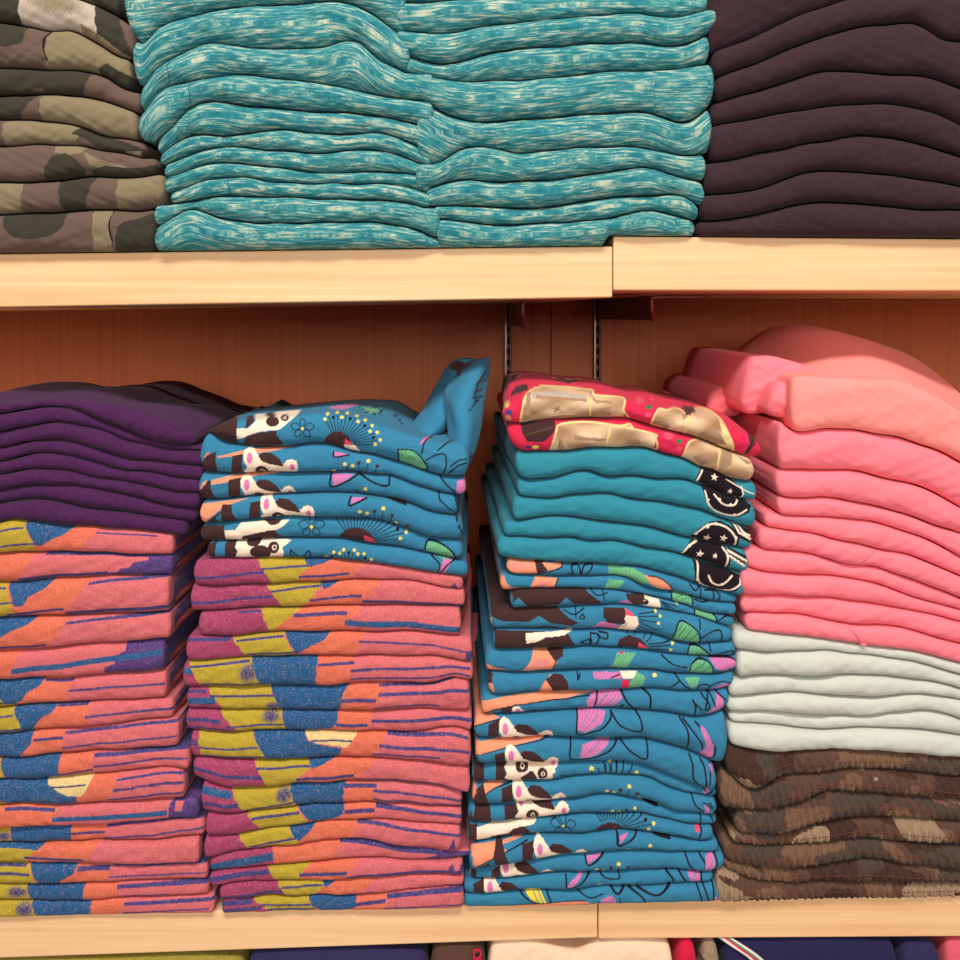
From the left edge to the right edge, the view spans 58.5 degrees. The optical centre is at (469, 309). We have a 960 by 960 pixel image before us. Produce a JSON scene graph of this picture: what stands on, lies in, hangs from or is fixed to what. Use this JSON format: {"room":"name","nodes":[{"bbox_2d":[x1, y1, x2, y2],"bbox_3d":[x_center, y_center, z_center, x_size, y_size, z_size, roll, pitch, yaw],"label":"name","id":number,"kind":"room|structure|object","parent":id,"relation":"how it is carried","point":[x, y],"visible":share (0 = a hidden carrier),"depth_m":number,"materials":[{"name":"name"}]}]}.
{"room":"clothing store","nodes":[
{"label":"clothing store","id":0,"kind":"room"},
{"bbox_2d":[0,248,959,587],"bbox_3d":[0.021,0.161,1.006,1.820,1.344,0.013,0,0,0],"label":"wall","id":1,"kind":"structure","parent":0,"point":[296,355],"depth_m":1.00,"materials":[{"name":"wood"}]},
{"bbox_2d":[504,303,511,376],"bbox_3d":[0.044,0.133,0.993,0.008,1.120,0.012,0,0,0],"label":"upright","id":2,"kind":"object","parent":1,"relation":"attached to","point":[507,327],"visible":0.08,"depth_m":0.99,"materials":[{"name":"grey metal"}]},
{"bbox_2d":[0,896,596,957],"bbox_3d":[-0.365,0.444,0.797,0.909,0.056,0.390,0,0,0],"label":"display shelf","id":3,"kind":"object","parent":2,"relation":"attached to","point":[78,934],"visible":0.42,"depth_m":0.60,"materials":[{"name":"brown wood"}]},
{"bbox_2d":[0,884,220,916],"bbox_3d":[-0.268,0.417,0.715,0.179,0.016,0.236,0,0,0],"label":"shirt","id":4,"kind":"object","parent":3,"relation":"on","point":[200,902],"visible":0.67,"depth_m":0.60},
{"bbox_2d":[0,869,212,899],"bbox_3d":[-0.270,0.406,0.715,0.175,0.014,0.236,0,0,0],"label":"shirt","id":5,"kind":"object","parent":4,"relation":"on","point":[163,886],"visible":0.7,"depth_m":0.60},
{"bbox_2d":[0,851,211,882],"bbox_3d":[-0.270,0.394,0.715,0.174,0.016,0.237,0,0,0],"label":"shirt","id":6,"kind":"object","parent":5,"relation":"on","point":[10,871],"visible":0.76,"depth_m":0.60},
{"bbox_2d":[0,829,207,863],"bbox_3d":[-0.273,0.377,0.713,0.169,0.019,0.238,0,0,0],"label":"shirt","id":7,"kind":"object","parent":6,"relation":"on","point":[189,848],"visible":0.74,"depth_m":0.60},
{"bbox_2d":[0,808,208,840],"bbox_3d":[-0.271,0.364,0.715,0.172,0.018,0.236,0,0,0],"label":"shirt","id":8,"kind":"object","parent":7,"relation":"on","point":[172,826],"visible":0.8,"depth_m":0.60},
{"bbox_2d":[0,776,204,827],"bbox_3d":[-0.271,0.351,0.712,0.172,0.021,0.238,0,0,0],"label":"shirt","id":9,"kind":"object","parent":8,"relation":"on","point":[15,814],"visible":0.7,"depth_m":0.59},
{"bbox_2d":[0,759,196,803],"bbox_3d":[-0.276,0.332,0.712,0.163,0.027,0.239,0,0,0],"label":"shirt","id":10,"kind":"object","parent":9,"relation":"on","point":[160,781],"visible":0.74,"depth_m":0.59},
{"bbox_2d":[0,728,196,777],"bbox_3d":[-0.274,0.316,0.712,0.166,0.023,0.238,0,0,0],"label":"shirt","id":11,"kind":"object","parent":10,"relation":"on","point":[180,754],"visible":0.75,"depth_m":0.59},
{"bbox_2d":[0,701,189,756],"bbox_3d":[-0.278,0.299,0.713,0.159,0.029,0.239,0,0,0],"label":"shirt","id":12,"kind":"object","parent":11,"relation":"on","point":[169,730],"visible":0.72,"depth_m":0.59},
{"bbox_2d":[0,675,189,731],"bbox_3d":[-0.280,0.284,0.712,0.154,0.026,0.238,0,0,0],"label":"shirt","id":13,"kind":"object","parent":12,"relation":"on","point":[16,717],"visible":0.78,"depth_m":0.59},
{"bbox_2d":[0,645,187,705],"bbox_3d":[-0.283,0.265,0.714,0.150,0.027,0.239,0,0,0],"label":"shirt","id":14,"kind":"object","parent":13,"relation":"on","point":[154,682],"visible":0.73,"depth_m":0.60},
{"bbox_2d":[0,609,203,678],"bbox_3d":[-0.283,0.244,0.713,0.149,0.030,0.240,0,0,0],"label":"shirt","id":15,"kind":"object","parent":14,"relation":"on","point":[153,653],"visible":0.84,"depth_m":0.59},
{"bbox_2d":[0,589,195,648],"bbox_3d":[-0.281,0.224,0.712,0.153,0.028,0.240,0,0,0],"label":"shirt","id":16,"kind":"object","parent":15,"relation":"on","point":[38,630],"visible":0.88,"depth_m":0.59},
{"bbox_2d":[0,543,209,615],"bbox_3d":[-0.281,0.201,0.713,0.153,0.030,0.241,0,0,0],"label":"shirt","id":17,"kind":"object","parent":16,"relation":"on","point":[158,591],"visible":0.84,"depth_m":0.59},
{"bbox_2d":[0,534,212,580],"bbox_3d":[-0.280,0.179,0.712,0.154,0.020,0.240,0,0,0],"label":"shirt","id":18,"kind":"object","parent":17,"relation":"on","point":[14,565],"visible":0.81,"depth_m":0.60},
{"bbox_2d":[0,519,205,553],"bbox_3d":[-0.280,0.159,0.712,0.154,0.024,0.240,0,0,0],"label":"shirt","id":19,"kind":"object","parent":18,"relation":"on","point":[15,534],"visible":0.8,"depth_m":0.59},
{"bbox_2d":[0,498,202,534],"bbox_3d":[-0.277,0.145,0.712,0.160,0.024,0.239,0,0,0],"label":"shirt","id":20,"kind":"object","parent":19,"relation":"on","point":[40,509],"visible":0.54,"depth_m":0.59,"materials":[{"name":"purple fabric"}]},
{"bbox_2d":[0,484,201,519],"bbox_3d":[-0.274,0.135,0.714,0.166,0.025,0.239,0,0,0],"label":"shirt","id":21,"kind":"object","parent":20,"relation":"on","point":[84,495],"visible":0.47,"depth_m":0.60,"materials":[{"name":"purple fabric"}]},
{"bbox_2d":[0,468,207,506],"bbox_3d":[-0.273,0.125,0.713,0.169,0.027,0.237,0,0,0],"label":"shirt","id":22,"kind":"object","parent":21,"relation":"on","point":[28,475],"visible":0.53,"depth_m":0.60,"materials":[{"name":"purple fabric"}]},
{"bbox_2d":[0,439,206,477],"bbox_3d":[-0.272,0.105,0.715,0.172,0.027,0.236,0,0,0],"label":"shirt","id":23,"kind":"object","parent":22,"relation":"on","point":[65,446],"visible":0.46,"depth_m":0.60,"materials":[{"name":"purple fabric"}]},
{"bbox_2d":[0,421,201,463],"bbox_3d":[-0.271,0.094,0.714,0.172,0.030,0.238,0,0,0],"label":"shirt","id":24,"kind":"object","parent":23,"relation":"on","point":[96,437],"visible":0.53,"depth_m":0.60,"materials":[{"name":"purple fabric"}]},
{"bbox_2d":[0,381,257,449],"bbox_3d":[-0.270,0.083,0.713,0.174,0.030,0.238,0,0,0],"label":"shirt","id":25,"kind":"object","parent":24,"relation":"on","point":[31,416],"visible":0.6,"depth_m":0.60,"materials":[{"name":"purple fabric"}]},
{"bbox_2d":[0,382,242,443],"bbox_3d":[-0.275,0.077,0.673,0.166,0.035,0.160,0,0,0],"label":"shirt","id":26,"kind":"object","parent":25,"relation":"on","point":[151,412],"visible":0.96,"depth_m":0.62,"materials":[{"name":"purple fabric"}]},
{"bbox_2d":[222,881,463,912],"bbox_3d":[-0.089,0.412,0.714,0.170,0.019,0.237,0,0,0],"label":"shirt","id":27,"kind":"object","parent":3,"relation":"on","point":[442,896],"visible":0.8,"depth_m":0.60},
{"bbox_2d":[220,856,463,897],"bbox_3d":[-0.090,0.403,0.714,0.171,0.016,0.236,0,0,0],"label":"shirt","id":28,"kind":"object","parent":27,"relation":"on","point":[360,885],"visible":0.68,"depth_m":0.60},
{"bbox_2d":[210,856,462,883],"bbox_3d":[-0.093,0.392,0.713,0.178,0.018,0.236,0,0,0],"label":"shirt","id":29,"kind":"object","parent":28,"relation":"on","point":[355,866],"visible":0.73,"depth_m":0.60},
{"bbox_2d":[210,791,468,869],"bbox_3d":[-0.090,0.381,0.715,0.184,0.022,0.236,0,0,0],"label":"shirt","id":30,"kind":"object","parent":29,"relation":"on","point":[321,849],"visible":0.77,"depth_m":0.60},
{"bbox_2d":[204,818,461,856],"bbox_3d":[-0.096,0.369,0.713,0.180,0.026,0.238,0,0,0],"label":"shirt","id":31,"kind":"object","parent":30,"relation":"on","point":[444,835],"visible":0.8,"depth_m":0.60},
{"bbox_2d":[206,800,461,833],"bbox_3d":[-0.095,0.355,0.713,0.179,0.022,0.238,0,0,0],"label":"shirt","id":32,"kind":"object","parent":31,"relation":"on","point":[217,822],"visible":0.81,"depth_m":0.60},
{"bbox_2d":[201,779,461,811],"bbox_3d":[-0.096,0.340,0.713,0.182,0.022,0.238,0,0,0],"label":"shirt","id":33,"kind":"object","parent":32,"relation":"on","point":[214,796],"visible":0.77,"depth_m":0.60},
{"bbox_2d":[193,755,469,791],"bbox_3d":[-0.097,0.324,0.713,0.194,0.024,0.238,0,0,0],"label":"shirt","id":34,"kind":"object","parent":33,"relation":"on","point":[232,772],"visible":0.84,"depth_m":0.59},
{"bbox_2d":[191,726,470,764],"bbox_3d":[-0.097,0.304,0.712,0.196,0.026,0.240,0,0,0],"label":"shirt","id":35,"kind":"object","parent":34,"relation":"on","point":[446,744],"visible":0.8,"depth_m":0.59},
{"bbox_2d":[186,678,471,730],"bbox_3d":[-0.098,0.286,0.713,0.200,0.016,0.238,0,0,0],"label":"shirt","id":36,"kind":"object","parent":35,"relation":"on","point":[209,718],"visible":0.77,"depth_m":0.60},
{"bbox_2d":[187,677,469,709],"bbox_3d":[-0.099,0.268,0.712,0.198,0.022,0.240,0,0,0],"label":"shirt","id":37,"kind":"object","parent":36,"relation":"on","point":[449,692],"visible":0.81,"depth_m":0.60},
{"bbox_2d":[183,584,472,685],"bbox_3d":[-0.099,0.251,0.712,0.202,0.021,0.239,0,0,0],"label":"shirt","id":38,"kind":"object","parent":37,"relation":"on","point":[315,669],"visible":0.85,"depth_m":0.59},
{"bbox_2d":[186,545,477,659],"bbox_3d":[-0.096,0.234,0.712,0.204,0.020,0.238,0,0,0],"label":"shirt","id":39,"kind":"object","parent":38,"relation":"on","point":[342,641],"visible":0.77,"depth_m":0.59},
{"bbox_2d":[199,593,467,634],"bbox_3d":[-0.095,0.217,0.713,0.188,0.021,0.238,0,0,0],"label":"shirt","id":40,"kind":"object","parent":39,"relation":"on","point":[390,616],"visible":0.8,"depth_m":0.59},
{"bbox_2d":[191,567,471,609],"bbox_3d":[-0.097,0.199,0.714,0.197,0.021,0.238,0,0,0],"label":"shirt","id":41,"kind":"object","parent":40,"relation":"on","point":[348,590],"visible":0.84,"depth_m":0.60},
{"bbox_2d":[194,551,469,587],"bbox_3d":[-0.097,0.184,0.713,0.193,0.022,0.239,0,0,0],"label":"shirt","id":42,"kind":"object","parent":41,"relation":"on","point":[223,570],"visible":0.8,"depth_m":0.60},
{"bbox_2d":[207,491,468,574],"bbox_3d":[-0.092,0.172,0.713,0.182,0.026,0.238,0,0,0],"label":"shirt","id":43,"kind":"object","parent":42,"relation":"on","point":[291,546],"visible":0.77,"depth_m":0.60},
{"bbox_2d":[201,492,464,557],"bbox_3d":[-0.097,0.159,0.713,0.184,0.029,0.240,0,0,0],"label":"shirt","id":44,"kind":"object","parent":43,"relation":"on","point":[368,529],"visible":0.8,"depth_m":0.60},
{"bbox_2d":[200,491,463,537],"bbox_3d":[-0.096,0.143,0.711,0.183,0.032,0.240,0,0,0],"label":"shirt","id":45,"kind":"object","parent":44,"relation":"on","point":[402,512],"visible":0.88,"depth_m":0.59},
{"bbox_2d":[199,470,457,512],"bbox_3d":[-0.098,0.128,0.712,0.180,0.030,0.240,0,0,0],"label":"shirt","id":46,"kind":"object","parent":45,"relation":"on","point":[213,484],"visible":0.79,"depth_m":0.59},
{"bbox_2d":[201,399,465,493],"bbox_3d":[-0.095,0.107,0.711,0.185,0.042,0.241,0,0,0],"label":"shirt","id":47,"kind":"object","parent":46,"relation":"on","point":[217,454],"visible":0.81,"depth_m":0.59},
{"bbox_2d":[207,357,489,474],"bbox_3d":[-0.085,0.076,0.670,0.201,0.079,0.160,0,0,0],"label":"shirt","id":48,"kind":"object","parent":47,"relation":"on","point":[442,438],"visible":1,"depth_m":0.60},
{"bbox_2d":[464,876,717,905],"bbox_3d":[0.083,0.408,0.713,0.185,0.019,0.239,0,0,0],"label":"shirt","id":49,"kind":"object","parent":3,"relation":"on","point":[682,891],"visible":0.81,"depth_m":0.60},
{"bbox_2d":[464,855,712,892],"bbox_3d":[0.081,0.399,0.713,0.180,0.016,0.238,0,0,0],"label":"shirt","id":50,"kind":"object","parent":49,"relation":"on","point":[559,879],"visible":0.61,"depth_m":0.60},
{"bbox_2d":[470,845,723,876],"bbox_3d":[0.086,0.387,0.713,0.184,0.021,0.239,0,0,0],"label":"shirt","id":51,"kind":"object","parent":50,"relation":"on","point":[615,859],"visible":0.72,"depth_m":0.60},
{"bbox_2d":[469,828,717,868],"bbox_3d":[0.084,0.376,0.711,0.180,0.026,0.241,0,0,0],"label":"shirt","id":52,"kind":"object","parent":51,"relation":"on","point":[505,849],"visible":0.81,"depth_m":0.59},
{"bbox_2d":[465,792,712,839],"bbox_3d":[0.082,0.361,0.714,0.179,0.019,0.240,0,0,0],"label":"shirt","id":53,"kind":"object","parent":52,"relation":"on","point":[588,820],"visible":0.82,"depth_m":0.60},
{"bbox_2d":[467,768,715,822],"bbox_3d":[0.083,0.349,0.714,0.180,0.022,0.238,0,0,0],"label":"shirt","id":54,"kind":"object","parent":53,"relation":"on","point":[599,801],"visible":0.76,"depth_m":0.60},
{"bbox_2d":[470,757,715,813],"bbox_3d":[0.084,0.339,0.713,0.177,0.028,0.239,0,0,0],"label":"shirt","id":55,"kind":"object","parent":54,"relation":"on","point":[635,785],"visible":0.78,"depth_m":0.60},
{"bbox_2d":[471,691,715,794],"bbox_3d":[0.085,0.327,0.713,0.177,0.025,0.238,0,0,0],"label":"shirt","id":56,"kind":"object","parent":55,"relation":"on","point":[509,770],"visible":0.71,"depth_m":0.60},
{"bbox_2d":[471,690,715,788],"bbox_3d":[0.085,0.316,0.712,0.173,0.036,0.241,0,0,0],"label":"shirt","id":57,"kind":"object","parent":56,"relation":"on","point":[694,767],"visible":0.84,"depth_m":0.59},
{"bbox_2d":[472,609,726,760],"bbox_3d":[0.088,0.297,0.711,0.181,0.037,0.241,0,0,0],"label":"shirt","id":58,"kind":"object","parent":57,"relation":"on","point":[704,734],"visible":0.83,"depth_m":0.59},
{"bbox_2d":[472,585,728,714],"bbox_3d":[0.091,0.274,0.714,0.179,0.019,0.239,0,0,0],"label":"shirt","id":59,"kind":"object","parent":58,"relation":"on","point":[686,701],"visible":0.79,"depth_m":0.60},
{"bbox_2d":[486,666,732,692],"bbox_3d":[0.096,0.259,0.713,0.177,0.017,0.240,0,0,0],"label":"shirt","id":60,"kind":"object","parent":59,"relation":"on","point":[598,678],"visible":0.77,"depth_m":0.59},
{"bbox_2d":[475,554,735,672],"bbox_3d":[0.097,0.245,0.713,0.184,0.019,0.240,0,0,0],"label":"shirt","id":61,"kind":"object","parent":60,"relation":"on","point":[575,656],"visible":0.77,"depth_m":0.60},
{"bbox_2d":[486,591,734,654],"bbox_3d":[0.098,0.232,0.713,0.176,0.019,0.240,0,0,0],"label":"shirt","id":62,"kind":"object","parent":61,"relation":"on","point":[503,637],"visible":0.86,"depth_m":0.60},
{"bbox_2d":[479,525,731,641],"bbox_3d":[0.096,0.219,0.713,0.175,0.027,0.241,0,0,0],"label":"shirt","id":63,"kind":"object","parent":62,"relation":"on","point":[677,625],"visible":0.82,"depth_m":0.60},
{"bbox_2d":[486,507,735,613],"bbox_3d":[0.101,0.198,0.714,0.171,0.029,0.237,0,0,0],"label":"shirt","id":64,"kind":"object","parent":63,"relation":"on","point":[508,580],"visible":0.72,"depth_m":0.60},
{"bbox_2d":[481,473,742,593],"bbox_3d":[0.101,0.179,0.713,0.180,0.041,0.241,0,0,0],"label":"shirt","id":65,"kind":"object","parent":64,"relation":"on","point":[555,548],"visible":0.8,"depth_m":0.59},
{"bbox_2d":[492,444,750,547],"bbox_3d":[0.109,0.147,0.713,0.175,0.038,0.241,0,0,0],"label":"shirt","id":66,"kind":"object","parent":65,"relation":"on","point":[689,521],"visible":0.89,"depth_m":0.59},
{"bbox_2d":[494,411,755,499],"bbox_3d":[0.112,0.115,0.712,0.177,0.037,0.241,0,0,0],"label":"shirt","id":67,"kind":"object","parent":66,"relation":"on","point":[633,460],"visible":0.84,"depth_m":0.59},
{"bbox_2d":[497,392,753,479],"bbox_3d":[0.112,0.097,0.711,0.172,0.043,0.241,0,0,0],"label":"shirt","id":68,"kind":"object","parent":67,"relation":"on","point":[575,432],"visible":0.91,"depth_m":0.59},
{"bbox_2d":[502,371,760,455],"bbox_3d":[0.112,0.076,0.654,0.179,0.051,0.129,0,0,0],"label":"shirt","id":69,"kind":"object","parent":68,"relation":"on","point":[527,396],"visible":1,"depth_m":0.59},
{"bbox_2d":[0,247,611,310],"bbox_3d":[-0.359,-0.019,0.797,0.919,0.050,0.390,0,0,0],"label":"display shelf","id":70,"kind":"object","parent":2,"relation":"attached to","point":[222,279],"visible":1,"depth_m":0.60,"materials":[{"name":"brown wood"}]},
{"bbox_2d":[155,210,440,251],"bbox_3d":[-0.119,-0.056,0.711,0.200,0.029,0.241,0,0,0],"label":"shirt","id":71,"kind":"object","parent":70,"relation":"on","point":[191,230],"visible":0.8,"depth_m":0.59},
{"bbox_2d":[154,197,439,238],"bbox_3d":[-0.120,-0.065,0.712,0.199,0.028,0.240,0,0,0],"label":"shirt","id":72,"kind":"object","parent":71,"relation":"on","point":[299,211],"visible":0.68,"depth_m":0.59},
{"bbox_2d":[171,178,429,207],"bbox_3d":[-0.118,-0.082,0.712,0.182,0.020,0.238,0,0,0],"label":"shirt","id":73,"kind":"object","parent":72,"relation":"on","point":[232,187],"visible":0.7,"depth_m":0.60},
{"bbox_2d":[165,164,429,193],"bbox_3d":[-0.122,-0.092,0.714,0.187,0.020,0.238,0,0,0],"label":"shirt","id":74,"kind":"object","parent":73,"relation":"on","point":[179,182],"visible":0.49,"depth_m":0.60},
{"bbox_2d":[165,148,420,176],"bbox_3d":[-0.121,-0.104,0.714,0.187,0.021,0.239,0,0,0],"label":"shirt","id":75,"kind":"object","parent":74,"relation":"on","point":[348,161],"visible":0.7,"depth_m":0.60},
{"bbox_2d":[161,131,429,165],"bbox_3d":[-0.122,-0.114,0.714,0.190,0.024,0.238,0,0,0],"label":"shirt","id":76,"kind":"object","parent":75,"relation":"on","point":[284,141],"visible":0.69,"depth_m":0.60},
{"bbox_2d":[158,102,419,153],"bbox_3d":[-0.123,-0.128,0.713,0.191,0.035,0.241,0,0,0],"label":"shirt","id":77,"kind":"object","parent":76,"relation":"on","point":[215,119],"visible":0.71,"depth_m":0.59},
{"bbox_2d":[139,75,433,146],"bbox_3d":[-0.128,-0.141,0.711,0.206,0.047,0.241,0,0,0],"label":"shirt","id":78,"kind":"object","parent":77,"relation":"on","point":[170,105],"visible":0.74,"depth_m":0.59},
{"bbox_2d":[141,42,432,110],"bbox_3d":[-0.127,-0.164,0.712,0.204,0.049,0.242,0,0,0],"label":"shirt","id":79,"kind":"object","parent":78,"relation":"on","point":[347,65],"visible":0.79,"depth_m":0.59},
{"bbox_2d":[133,2,409,86],"bbox_3d":[-0.138,-0.186,0.713,0.193,0.058,0.241,0,0,0],"label":"shirt","id":80,"kind":"object","parent":79,"relation":"on","point":[317,25],"visible":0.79,"depth_m":0.59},
{"bbox_2d":[437,211,694,248],"bbox_3d":[0.067,-0.057,0.713,0.181,0.026,0.241,0,0,0],"label":"shirt","id":81,"kind":"object","parent":70,"relation":"on","point":[450,234],"visible":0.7,"depth_m":0.59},
{"bbox_2d":[435,195,697,225],"bbox_3d":[0.067,-0.070,0.713,0.186,0.021,0.239,0,0,0],"label":"shirt","id":82,"kind":"object","parent":81,"relation":"on","point":[676,206],"visible":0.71,"depth_m":0.60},
{"bbox_2d":[426,168,703,208],"bbox_3d":[0.066,-0.085,0.712,0.195,0.028,0.241,0,0,0],"label":"shirt","id":83,"kind":"object","parent":82,"relation":"on","point":[640,182],"visible":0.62,"depth_m":0.59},
{"bbox_2d":[416,147,705,190],"bbox_3d":[0.063,-0.099,0.712,0.202,0.030,0.241,0,0,0],"label":"shirt","id":84,"kind":"object","parent":83,"relation":"on","point":[489,165],"visible":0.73,"depth_m":0.59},
{"bbox_2d":[417,109,710,163],"bbox_3d":[0.066,-0.124,0.713,0.205,0.043,0.241,0,0,0],"label":"shirt","id":85,"kind":"object","parent":84,"relation":"on","point":[441,136],"visible":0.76,"depth_m":0.59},
{"bbox_2d":[415,65,713,123],"bbox_3d":[0.065,-0.151,0.711,0.209,0.040,0.241,0,0,0],"label":"shirt","id":86,"kind":"object","parent":85,"relation":"on","point":[680,95],"visible":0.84,"depth_m":0.59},
{"bbox_2d":[407,38,708,82],"bbox_3d":[0.059,-0.175,0.713,0.214,0.031,0.241,0,0,0],"label":"shirt","id":87,"kind":"object","parent":86,"relation":"on","point":[578,60],"visible":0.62,"depth_m":0.59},
{"bbox_2d":[397,10,715,64],"bbox_3d":[0.060,-0.192,0.712,0.224,0.038,0.241,0,0,0],"label":"shirt","id":88,"kind":"object","parent":87,"relation":"on","point":[454,48],"visible":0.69,"depth_m":0.59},
{"bbox_2d":[593,298,600,380],"bbox_3d":[0.147,0.133,0.993,0.008,1.120,0.012,0,0,0],"label":"upright","id":89,"kind":"object","parent":1,"relation":"attached to","point":[596,322],"visible":0.08,"depth_m":0.99,"materials":[{"name":"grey metal"}]},
{"bbox_2d":[597,895,959,937],"bbox_3d":[0.476,0.422,0.797,0.771,0.039,0.390,0,0,0],"label":"display shelf","id":90,"kind":"object","parent":89,"relation":"attached to","point":[904,916],"visible":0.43,"depth_m":0.60,"materials":[{"name":"brown wood"}]},
{"bbox_2d":[712,864,959,901],"bbox_3d":[0.275,0.402,0.712,0.208,0.024,0.241,0,0,0],"label":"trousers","id":91,"kind":"object","parent":90,"relation":"on","point":[730,885],"visible":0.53,"depth_m":0.60,"materials":[{"name":"brown fabric"}]},
{"bbox_2d":[713,832,959,883],"bbox_3d":[0.278,0.392,0.712,0.201,0.018,0.239,0,0,0],"label":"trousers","id":92,"kind":"object","parent":91,"relation":"on","point":[864,868],"visible":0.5,"depth_m":0.60,"materials":[{"name":"brown fabric"}]},
{"bbox_2d":[710,810,959,868],"bbox_3d":[0.278,0.380,0.712,0.202,0.021,0.239,0,0,0],"label":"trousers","id":93,"kind":"object","parent":92,"relation":"on","point":[943,855],"visible":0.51,"depth_m":0.60,"materials":[{"name":"brown fabric"}]},
{"bbox_2d":[713,793,959,845],"bbox_3d":[0.280,0.365,0.713,0.196,0.021,0.240,0,0,0],"label":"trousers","id":94,"kind":"object","parent":93,"relation":"on","point":[938,830],"visible":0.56,"depth_m":0.60,"materials":[{"name":"brown fabric"}]},
{"bbox_2d":[725,789,959,833],"bbox_3d":[0.281,0.351,0.713,0.193,0.030,0.241,0,0,0],"label":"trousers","id":95,"kind":"object","parent":94,"relation":"on","point":[826,805],"visible":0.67,"depth_m":0.60,"materials":[{"name":"brown fabric"}]},
{"bbox_2d":[710,759,959,809],"bbox_3d":[0.276,0.335,0.711,0.205,0.028,0.242,0,0,0],"label":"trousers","id":96,"kind":"object","parent":95,"relation":"on","point":[791,788],"visible":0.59,"depth_m":0.59,"materials":[{"name":"brown fabric"}]},
{"bbox_2d":[722,738,959,787],"bbox_3d":[0.278,0.319,0.712,0.201,0.030,0.241,0,0,0],"label":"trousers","id":97,"kind":"object","parent":96,"relation":"on","point":[754,768],"visible":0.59,"depth_m":0.60,"materials":[{"name":"brown fabric"}]},
{"bbox_2d":[721,708,959,756],"bbox_3d":[0.279,0.302,0.712,0.199,0.026,0.241,0,0,0],"label":"shirt","id":98,"kind":"object","parent":97,"relation":"on","point":[754,735],"visible":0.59,"depth_m":0.59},
{"bbox_2d":[723,706,959,733],"bbox_3d":[0.280,0.291,0.714,0.197,0.022,0.238,0,0,0],"label":"shirt","id":99,"kind":"object","parent":98,"relation":"on","point":[917,718],"visible":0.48,"depth_m":0.60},
{"bbox_2d":[725,691,959,717],"bbox_3d":[0.279,0.281,0.713,0.199,0.027,0.240,0,0,0],"label":"shirt","id":100,"kind":"object","parent":99,"relation":"on","point":[804,702],"visible":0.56,"depth_m":0.60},
{"bbox_2d":[725,669,959,697],"bbox_3d":[0.279,0.266,0.713,0.198,0.022,0.240,0,0,0],"label":"shirt","id":101,"kind":"object","parent":100,"relation":"on","point":[858,684],"visible":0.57,"depth_m":0.60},
{"bbox_2d":[728,614,959,673],"bbox_3d":[0.281,0.243,0.712,0.195,0.039,0.238,0,0,0],"label":"shirt","id":102,"kind":"object","parent":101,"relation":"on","point":[742,637],"visible":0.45,"depth_m":0.60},
{"bbox_2d":[733,593,959,641],"bbox_3d":[0.284,0.221,0.713,0.190,0.044,0.239,0,0,0],"label":"shirt","id":103,"kind":"object","parent":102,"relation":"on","point":[833,608],"visible":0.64,"depth_m":0.60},
{"bbox_2d":[741,539,959,608],"bbox_3d":[0.284,0.193,0.713,0.188,0.053,0.238,0,0,0],"label":"shirt","id":104,"kind":"object","parent":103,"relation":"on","point":[774,560],"visible":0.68,"depth_m":0.60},
{"bbox_2d":[748,478,959,555],"bbox_3d":[0.296,0.160,0.712,0.165,0.058,0.239,0,0,0],"label":"shirt","id":105,"kind":"object","parent":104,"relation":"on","point":[948,539],"visible":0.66,"depth_m":0.60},
{"bbox_2d":[740,453,959,532],"bbox_3d":[0.295,0.141,0.712,0.166,0.058,0.241,0,0,0],"label":"shirt","id":106,"kind":"object","parent":105,"relation":"on","point":[848,484],"visible":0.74,"depth_m":0.59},
{"bbox_2d":[662,373,959,507],"bbox_3d":[0.281,0.106,0.712,0.195,0.092,0.241,0,0,0],"label":"shirt","id":107,"kind":"object","parent":106,"relation":"on","point":[882,455],"visible":0.82,"depth_m":0.59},
{"bbox_2d":[682,325,959,462],"bbox_3d":[0.287,0.068,0.700,0.182,0.108,0.220,0,0,0],"label":"shirt","id":108,"kind":"object","parent":107,"relation":"on","point":[799,377],"visible":0.94,"depth_m":0.61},
{"bbox_2d":[599,237,959,298],"bbox_3d":[0.481,-0.032,0.797,0.760,0.039,0.390,0,0,0],"label":"display shelf","id":109,"kind":"object","parent":89,"relation":"attached to","point":[714,267],"visible":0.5,"depth_m":0.60,"materials":[{"name":"brown wood"}]},
{"bbox_2d":[689,203,959,238],"bbox_3d":[0.269,-0.062,0.712,0.219,0.025,0.241,0,0,0],"label":"shirt","id":110,"kind":"object","parent":109,"relation":"on","point":[820,220],"visible":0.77,"depth_m":0.59,"materials":[{"name":"fabric"}]},
{"bbox_2d":[691,172,959,224],"bbox_3d":[0.270,-0.080,0.712,0.217,0.034,0.240,0,0,0],"label":"shirt","id":111,"kind":"object","parent":110,"relation":"on","point":[816,187],"visible":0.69,"depth_m":0.59,"materials":[{"name":"fabric"}]},
{"bbox_2d":[699,137,959,195],"bbox_3d":[0.271,-0.100,0.712,0.215,0.042,0.241,0,0,0],"label":"shirt","id":112,"kind":"object","parent":111,"relation":"on","point":[860,155],"visible":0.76,"depth_m":0.59,"materials":[{"name":"fabric"}]},
{"bbox_2d":[701,104,959,164],"bbox_3d":[0.273,-0.119,0.711,0.211,0.048,0.241,0,0,0],"label":"shirt","id":113,"kind":"object","parent":112,"relation":"on","point":[733,141],"visible":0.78,"depth_m":0.59,"materials":[{"name":"fabric"}]},
{"bbox_2d":[707,72,959,127],"bbox_3d":[0.273,-0.141,0.712,0.210,0.050,0.241,0,0,0],"label":"shirt","id":114,"kind":"object","parent":113,"relation":"on","point":[825,89],"visible":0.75,"depth_m":0.59,"materials":[{"name":"fabric"}]},
{"bbox_2d":[691,24,959,120],"bbox_3d":[0.275,-0.172,0.711,0.208,0.056,0.241,0,0,0],"label":"shirt","id":115,"kind":"object","parent":114,"relation":"on","point":[899,49],"visible":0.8,"depth_m":0.59,"materials":[{"name":"fabric"}]},
{"bbox_2d":[704,0,959,81],"bbox_3d":[0.274,-0.192,0.711,0.209,0.060,0.241,0,0,0],"label":"shirt","id":116,"kind":"object","parent":115,"relation":"on","point":[941,18],"visible":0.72,"depth_m":0.59,"materials":[{"name":"fabric"}]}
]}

